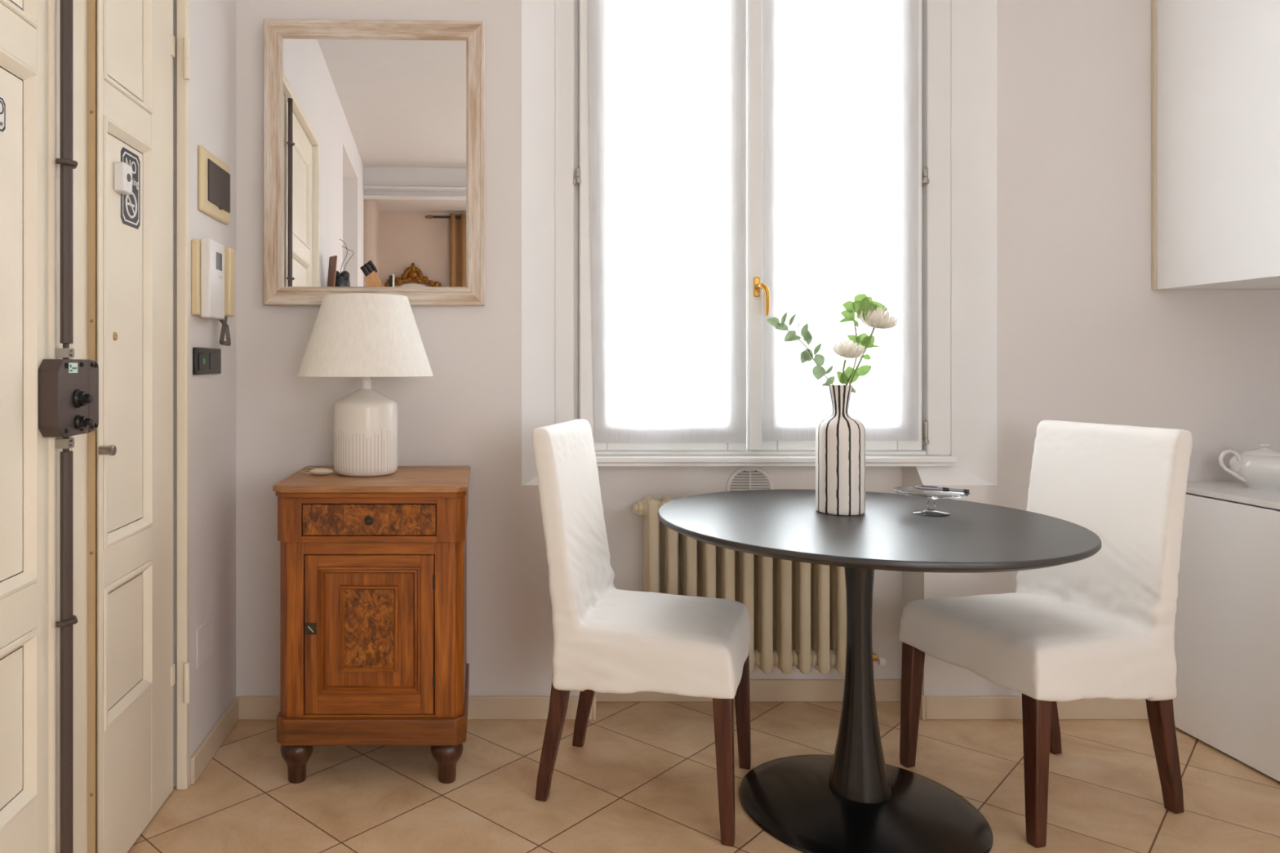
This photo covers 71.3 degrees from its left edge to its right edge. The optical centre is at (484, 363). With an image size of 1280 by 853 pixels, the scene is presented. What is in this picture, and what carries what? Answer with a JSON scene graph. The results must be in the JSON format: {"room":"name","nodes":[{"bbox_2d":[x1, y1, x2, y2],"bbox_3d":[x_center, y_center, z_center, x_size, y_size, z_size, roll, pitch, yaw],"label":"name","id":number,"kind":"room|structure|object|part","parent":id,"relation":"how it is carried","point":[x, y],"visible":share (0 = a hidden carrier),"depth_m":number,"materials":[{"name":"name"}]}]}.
{"room":"dining room","nodes":[
{"label":"dining room","id":0,"kind":"room"},
{"bbox_2d":[173,0,235,786],"bbox_3d":[-1.190,-0.305,0.540,0.800,2.870,5.160,0,0,0],"label":"wall","id":1,"kind":"structure","parent":0,"point":[212,23],"depth_m":2.51,"materials":[{"name":"paint"}]},
{"bbox_2d":[0,0,190,852],"bbox_3d":[-0.816,-0.050,1.538,0.128,2.360,1.596,0,0,0],"label":"door","id":2,"kind":"structure","parent":1,"relation":"in","point":[87,667],"depth_m":1.84,"materials":[{"name":"beige paint"}]},
{"bbox_3d":[-0.836,-0.841,1.250,0.042,0.457,0.700,0,0,0],"label":"panel","id":3,"kind":"part","parent":2,"relation":"part of","materials":[{"name":"beige paint"}]},
{"bbox_3d":[-0.836,-0.067,1.250,0.042,0.935,0.700,0,0,0],"label":"panel","id":4,"kind":"part","parent":2,"relation":"part of","materials":[{"name":"beige paint"}]},
{"bbox_3d":[-0.836,0.639,1.250,0.042,0.309,0.700,0,0,0],"label":"panel","id":5,"kind":"part","parent":2,"relation":"part of","materials":[{"name":"beige paint"}]},
{"bbox_3d":[-0.766,0.067,1.672,0.028,0.036,0.036,0,0,0],"label":"lock knob","id":6,"kind":"part","parent":2,"relation":"part of","materials":[{"name":"black plastic"}]},
{"bbox_3d":[-0.766,0.112,1.674,0.028,0.028,0.028,0,0,0],"label":"lock knob","id":7,"kind":"part","parent":2,"relation":"part of","materials":[{"name":"black plastic"}]},
{"bbox_3d":[-0.804,0.185,1.862,0.032,0.023,0.023,0,0,0],"label":"cylinder knob","id":8,"kind":"part","parent":2,"relation":"part of","materials":[{"name":"metal"}]},
{"bbox_3d":[-0.836,-0.841,2.017,0.042,0.457,0.271,0,0,0],"label":"panel","id":9,"kind":"part","parent":2,"relation":"part of","materials":[{"name":"beige paint"}]},
{"bbox_3d":[-0.836,-0.067,2.017,0.042,0.935,0.271,0,0,0],"label":"panel","id":10,"kind":"part","parent":2,"relation":"part of","materials":[{"name":"beige paint"}]},
{"bbox_3d":[-0.836,0.639,2.017,0.042,0.309,0.271,0,0,0],"label":"panel","id":11,"kind":"part","parent":2,"relation":"part of","materials":[{"name":"beige paint"}]},
{"bbox_3d":[-0.819,-0.050,1.538,0.062,2.360,1.596,0,0,0],"label":"frame","id":12,"kind":"part","parent":2,"relation":"part of","materials":[{"name":"beige paint"}]},
{"bbox_2d":[196,614,213,669],"bbox_3d":[-0.788,0.783,2.463,0.004,0.110,0.143,0,0,0],"label":"blank wall plate","id":13,"kind":"object","parent":1,"relation":"attached to","point":[205,632],"visible":1,"depth_m":2.45,"materials":[{"name":"white plastic"}]},
{"bbox_2d":[192,346,221,374],"bbox_3d":[-0.783,-0.006,2.448,0.014,0.074,0.245,0,0,0],"label":"light switch","id":14,"kind":"object","parent":1,"relation":"attached to","point":[206,361],"visible":1,"depth_m":2.44,"materials":[{"name":"black plastic"}]},
{"bbox_2d":[191,238,235,346],"bbox_3d":[-0.764,-0.196,2.476,0.052,0.290,0.248,0,0,0],"label":"intercom","id":15,"kind":"object","parent":1,"relation":"attached to","point":[213,264],"visible":1,"depth_m":2.40,"materials":[{"name":"beige plastic"}]},
{"bbox_3d":[-0.781,-0.233,2.476,0.018,0.202,0.248,0,0,0],"label":"plate","id":16,"kind":"part","parent":15,"relation":"part of","materials":[{"name":"beige plastic"}]},
{"bbox_3d":[-0.760,-0.097,2.547,0.021,0.091,0.085,0,0,0],"label":"coiled cord","id":17,"kind":"part","parent":15,"relation":"part of","materials":[{"name":"grey plastic"}]},
{"bbox_2d":[198,145,230,225],"bbox_3d":[-0.780,-0.512,2.537,0.018,0.180,0.263,0,0,0],"label":"wall panel","id":18,"kind":"object","parent":1,"relation":"attached to","point":[214,175],"visible":1,"depth_m":2.50,"materials":[{"name":"beige plastic"}]},
{"bbox_2d":[190,697,238,784],"bbox_3d":[-0.784,1.093,2.555,0.012,0.073,0.426,0,0,0],"label":"baseboard","id":19,"kind":"structure","parent":1,"relation":"attached to","point":[206,751],"depth_m":2.51,"materials":[{"name":"ceramic"}]},
{"bbox_2d":[127,702,1279,852],"bbox_3d":[0.580,1.170,0.150,4.540,0.080,6.100,0,0,0],"label":"floor","id":20,"kind":"structure","parent":0,"point":[642,779],"depth_m":2.29,"materials":[{"name":"tile"}]},
{"bbox_2d":[272,466,471,783],"bbox_3d":[-0.304,0.727,2.528,0.521,0.806,0.468,0,0,0],"label":"nightstand","id":21,"kind":"object","parent":20,"relation":"on","point":[373,570],"visible":0.99,"depth_m":2.33,"materials":[{"name":"brown wood"}]},
{"bbox_3d":[-0.464,0.710,2.335,0.030,0.031,0.002,0,0,0],"label":"lock plate","id":22,"kind":"part","parent":21,"relation":"part of","materials":[{"name":"metal"}]},
{"bbox_2d":[297,293,433,476],"bbox_3d":[-0.350,0.064,2.566,0.398,0.520,0.394,0,0,0],"label":"table lamp","id":23,"kind":"object","parent":21,"relation":"on","point":[365,335],"visible":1,"depth_m":2.47,"materials":[{"name":"ceramic"}]},
{"bbox_3d":[-0.492,0.320,2.621,0.115,0.008,0.153,0,0,0],"label":"cord","id":24,"kind":"part","parent":23,"relation":"part of","materials":[{"name":"beige plastic"}]},
{"bbox_2d":[309,467,333,475],"bbox_3d":[-0.473,0.313,2.531,0.068,0.020,0.028,0,0,0],"label":"switch","id":25,"kind":"object","parent":23,"relation":"attached to","point":[320,471],"depth_m":2.52,"materials":[{"name":"beige plastic"}]},
{"bbox_3d":[-0.348,-0.080,2.566,0.394,0.233,0.394,0,0,0],"label":"lamp shade","id":26,"kind":"part","parent":23,"relation":"part of","materials":[{"name":"fabric"}]},
{"bbox_3d":[-0.348,0.032,2.566,0.033,0.090,0.033,0,0,0],"label":"lamp stem","id":27,"kind":"part","parent":23,"relation":"part of","materials":[{"name":"white plastic"}]},
{"bbox_3d":[-0.307,0.469,2.337,0.359,0.017,0.025,0,0,0],"label":"frieze rail","id":28,"kind":"part","parent":21,"relation":"part of","materials":[{"name":"brown wood"}]},
{"bbox_3d":[-0.307,0.364,2.337,0.359,0.017,0.025,0,0,0],"label":"frieze rail","id":29,"kind":"part","parent":21,"relation":"part of","materials":[{"name":"brown wood"}]},
{"bbox_3d":[-0.308,0.714,2.336,0.275,0.342,0.016,0,0,0],"label":"panel moulding","id":30,"kind":"part","parent":21,"relation":"part of","materials":[{"name":"brown wood"}]},
{"bbox_3d":[-0.307,0.417,2.337,0.355,0.082,0.017,0,0,0],"label":"drawer","id":31,"kind":"part","parent":21,"relation":"part of","materials":[{"name":"brown wood"}]},
{"bbox_3d":[-0.308,0.726,2.347,0.344,0.425,0.022,0,0,0],"label":"door","id":32,"kind":"part","parent":21,"relation":"part of","materials":[{"name":"brown wood"}]},
{"bbox_3d":[-0.309,0.711,2.338,0.156,0.232,0.012,0,0,0],"label":"moulding","id":33,"kind":"part","parent":21,"relation":"part of","materials":[{"name":"brown wood"}]},
{"bbox_3d":[-0.308,0.944,2.349,0.350,0.007,0.027,0,0,0],"label":"door rail","id":34,"kind":"part","parent":21,"relation":"part of","materials":[{"name":"brown wood"}]},
{"bbox_3d":[-0.308,0.494,2.349,0.350,0.032,0.027,0,0,0],"label":"door rail","id":35,"kind":"part","parent":21,"relation":"part of","materials":[{"name":"brown wood"}]},
{"bbox_3d":[-0.309,0.711,2.345,0.138,0.214,0.006,0,0,0],"label":"burl panel","id":36,"kind":"part","parent":21,"relation":"part of","materials":[{"name":"brown wood"}]},
{"bbox_3d":[-0.304,0.348,2.535,0.511,0.015,0.454,0,0,0],"label":"moulding","id":37,"kind":"part","parent":21,"relation":"part of","materials":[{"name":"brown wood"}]},
{"bbox_2d":[531,418,751,846],"bbox_3d":[0.431,0.647,2.340,0.513,0.965,0.459,0,0,22],"label":"dining chair","id":38,"kind":"object","parent":20,"relation":"on","point":[607,639],"visible":1,"depth_m":2.22,"materials":[{"name":"white fabric"}]},
{"bbox_3d":[0.179,0.960,2.256,0.093,0.340,0.043,0,0,22],"label":"leg","id":39,"kind":"part","parent":38,"relation":"part of","materials":[{"name":"brown wood"}]},
{"bbox_3d":[0.307,0.960,2.575,0.093,0.340,0.043,0,0,22],"label":"leg","id":40,"kind":"part","parent":38,"relation":"part of","materials":[{"name":"brown wood"}]},
{"bbox_3d":[0.567,0.949,2.070,0.051,0.362,0.049,0,0,22],"label":"leg","id":41,"kind":"part","parent":38,"relation":"part of","materials":[{"name":"brown wood"}]},
{"bbox_3d":[0.717,0.949,2.441,0.051,0.362,0.049,0,0,22],"label":"leg","id":42,"kind":"part","parent":38,"relation":"part of","materials":[{"name":"brown wood"}]},
{"bbox_2d":[657,488,1101,852],"bbox_3d":[0.950,0.760,2.214,1.003,0.739,1.003,0,0,0],"label":"pedestal table","id":43,"kind":"object","parent":20,"relation":"on","point":[849,800],"visible":0.98,"depth_m":2.14,"materials":[{"name":"black metal"}]},
{"bbox_2d":[815,385,865,515],"bbox_3d":[0.936,0.224,2.297,0.121,0.334,0.121,0,0,0],"label":"striped vase","id":44,"kind":"object","parent":43,"relation":"on","point":[840,437],"visible":0.98,"depth_m":2.25,"materials":[{"name":"ceramic"}]},
{"bbox_2d":[767,311,856,392],"bbox_3d":[0.852,0.028,2.271,0.245,0.325,0.030,0,0,-11],"label":"branch","id":45,"kind":"object","parent":44,"relation":"in","point":[819,371],"visible":0.94,"depth_m":2.27,"materials":[{"name":"green plant"}]},
{"bbox_3d":[0.840,0.038,2.275,0.199,0.306,0.017,0,0,-11],"label":"stem","id":46,"kind":"part","parent":45,"relation":"part of","materials":[{"name":"green plant"}]},
{"bbox_2d":[831,337,866,385],"bbox_3d":[0.947,0.062,2.271,0.085,0.257,0.082,0,0,0],"label":"ranunculus","id":47,"kind":"object","parent":44,"relation":"in","point":[846,348],"visible":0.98,"depth_m":2.26,"materials":[{"name":"beige plant"}]},
{"bbox_3d":[0.939,0.090,2.284,0.016,0.201,0.023,0,0,23],"label":"stem","id":48,"kind":"part","parent":47,"relation":"part of","materials":[{"name":"green plant"}]},
{"bbox_2d":[836,293,888,385],"bbox_3d":[0.999,0.003,2.309,0.137,0.376,0.021,0,0,0],"label":"branch","id":49,"kind":"object","parent":44,"relation":"in","point":[861,302],"visible":0.73,"depth_m":2.31,"materials":[{"name":"green plant"}]},
{"bbox_3d":[0.967,0.010,2.311,0.068,0.361,0.009,0,0,-15],"label":"stem","id":50,"kind":"part","parent":49,"relation":"part of","materials":[{"name":"green plant"}]},
{"bbox_2d":[848,306,899,385],"bbox_3d":[1.017,0.020,2.300,0.135,0.342,0.092,0,0,31],"label":"ranunculus","id":51,"kind":"object","parent":44,"relation":"in","point":[877,318],"visible":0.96,"depth_m":2.27,"materials":[{"name":"beige plant"}]},
{"bbox_3d":[0.982,0.046,2.295,0.090,0.289,0.007,0,0,4],"label":"stem","id":52,"kind":"part","parent":51,"relation":"part of","materials":[{"name":"green plant"}]},
{"bbox_2d":[893,485,970,516],"bbox_3d":[1.161,0.360,2.271,0.180,0.060,0.180,0,0,0],"label":"cake stand","id":53,"kind":"object","parent":43,"relation":"on","point":[912,491],"visible":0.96,"depth_m":2.28,"materials":[{"name":"clear glass"}]},
{"bbox_2d":[915,485,969,493],"bbox_3d":[1.190,0.327,2.272,0.136,0.018,0.010,0,0,6],"label":"pen","id":54,"kind":"object","parent":53,"relation":"on","point":[920,487],"visible":0.99,"depth_m":2.27,"materials":[{"name":"black plastic"}]},
{"bbox_2d":[898,420,1192,848],"bbox_3d":[1.472,0.647,2.313,0.513,0.965,0.459,0,0,-15],"label":"dining chair","id":55,"kind":"object","parent":20,"relation":"on","point":[1101,624],"visible":0.95,"depth_m":2.21,"materials":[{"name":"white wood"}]},
{"bbox_3d":[1.201,0.949,2.449,0.051,0.362,0.049,0,0,-15],"label":"leg","id":56,"kind":"part","parent":55,"relation":"part of","materials":[{"name":"brown wood"}]},
{"bbox_3d":[1.302,0.949,2.062,0.051,0.362,0.049,0,0,-15],"label":"leg","id":57,"kind":"part","parent":55,"relation":"part of","materials":[{"name":"brown wood"}]},
{"bbox_3d":[1.624,0.960,2.531,0.093,0.340,0.043,0,0,-15],"label":"leg","id":58,"kind":"part","parent":55,"relation":"part of","materials":[{"name":"brown wood"}]},
{"bbox_3d":[1.712,0.960,2.199,0.093,0.340,0.043,0,0,-15],"label":"leg","id":59,"kind":"part","parent":55,"relation":"part of","materials":[{"name":"brown wood"}]},
{"bbox_2d":[1173,493,1279,782],"bbox_3d":[2.428,0.758,1.383,0.600,0.723,2.765,0,0,0],"label":"base cabinet","id":60,"kind":"object","parent":20,"relation":"on","point":[1227,619],"visible":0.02,"depth_m":2.50,"materials":[{"name":"white paint"}]},
{"bbox_2d":[1186,481,1279,510],"bbox_3d":[2.438,0.384,1.389,0.617,0.018,2.777,0,0,0],"label":"countertop","id":61,"kind":"structure","parent":60,"relation":"on","point":[1236,491],"depth_m":2.55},
{"bbox_2d":[1218,443,1279,489],"bbox_3d":[2.345,0.307,2.625,0.232,0.134,0.165,0,0,33],"label":"teapot","id":62,"kind":"object","parent":61,"relation":"on","point":[1259,468],"visible":1,"depth_m":2.59,"materials":[{"name":"white ceramic"}]},
{"bbox_3d":[2.247,0.307,2.625,0.079,0.098,0.012,0,0,0],"label":"handle","id":63,"kind":"part","parent":62,"relation":"part of","materials":[{"name":"white ceramic"}]},
{"bbox_3d":[2.345,0.258,2.625,0.108,0.034,0.108,0,0,0],"label":"lid","id":64,"kind":"part","parent":62,"relation":"part of","materials":[{"name":"white ceramic"}]},
{"bbox_2d":[235,0,1279,696],"bbox_3d":[0.880,-0.305,2.950,3.940,2.870,0.341,0,0,0],"label":"wall","id":65,"kind":"structure","parent":0,"point":[1056,313],"depth_m":2.78,"materials":[{"name":"plaster"},{"name":"beige-taupe paint"}]},
{"bbox_2d":[263,18,484,306],"bbox_3d":[-0.346,-0.632,2.755,0.693,0.897,0.032,0,0,-1],"label":"wall mirror","id":66,"kind":"object","parent":65,"relation":"attached to","point":[374,130],"visible":0.94,"depth_m":2.75,"materials":[{"name":"brown wood"}]},
{"bbox_2d":[235,679,1148,719],"bbox_3d":[0.670,1.093,2.848,2.920,0.073,0.159,0,0,0],"label":"baseboard","id":67,"kind":"structure","parent":65,"relation":"attached to","point":[250,708],"depth_m":2.77,"materials":[{"name":"ceramic"}]},
{"bbox_2d":[725,466,773,491],"bbox_3d":[0.888,0.422,2.922,0.162,0.162,0.009,0,0,0],"label":"air vent","id":68,"kind":"object","parent":65,"relation":"in","point":[743,478],"visible":0.54,"depth_m":2.92,"materials":[{"name":"white plastic"}]},
{"bbox_2d":[554,0,956,466],"bbox_3d":[0.873,-0.559,2.848,1.291,1.781,0.165,0,0,0],"label":"window","id":69,"kind":"structure","parent":65,"relation":"in","point":[574,399],"depth_m":2.84,"materials":[{"name":"white paint"}]},
{"bbox_2d":[588,0,746,443],"bbox_3d":[0.594,-0.541,2.825,0.519,1.597,0.022,0,0,0],"label":"sheer curtain","id":70,"kind":"object","parent":69,"relation":"hanging from","point":[667,78],"visible":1,"depth_m":2.82,"materials":[{"name":"fabric"}]},
{"bbox_3d":[0.877,-0.246,2.815,0.019,0.063,0.006,0,0,0],"label":"handle plate","id":71,"kind":"part","parent":69,"relation":"part of","materials":[{"name":"gold metal"}]},
{"bbox_3d":[0.888,-0.204,2.790,0.037,0.104,0.049,0,0,0],"label":"handle","id":72,"kind":"part","parent":69,"relation":"part of","materials":[{"name":"gold metal"}]},
{"bbox_3d":[0.900,0.325,2.830,1.215,0.012,0.060,0,0,0],"label":"sill moulding","id":73,"kind":"part","parent":69,"relation":"part of","materials":[{"name":"white paint"}]},
{"bbox_3d":[0.902,0.309,2.826,1.219,0.020,0.068,0,0,0],"label":"sill","id":74,"kind":"part","parent":69,"relation":"part of","materials":[{"name":"white paint"}]},
{"bbox_2d":[762,0,918,440],"bbox_3d":[1.151,-0.545,2.825,0.522,1.590,0.021,0,0,0],"label":"sheer curtain","id":75,"kind":"object","parent":69,"relation":"hanging from","point":[840,77],"visible":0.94,"depth_m":2.82,"materials":[{"name":"fabric"}]},
{"bbox_2d":[632,496,886,674],"bbox_3d":[0.896,0.721,2.864,0.818,0.562,0.124,0,0,0],"label":"radiator","id":76,"kind":"object","parent":65,"relation":"attached to","point":[797,610],"visible":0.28,"depth_m":2.81,"materials":[{"name":"beige metal"}]},
{"bbox_3d":[2.825,-0.305,0.210,0.150,2.870,5.820,0,0,0],"label":"wall","id":77,"kind":"structure","parent":0,"visible":0},
{"bbox_2d":[1151,0,1279,289],"bbox_3d":[2.434,-0.827,1.639,0.624,1.186,2.278,0,0,0],"label":"upper cabinet","id":78,"kind":"object","parent":77,"relation":"attached to","point":[1215,64],"visible":1,"depth_m":2.55,"materials":[{"name":"white paint"}]}
]}

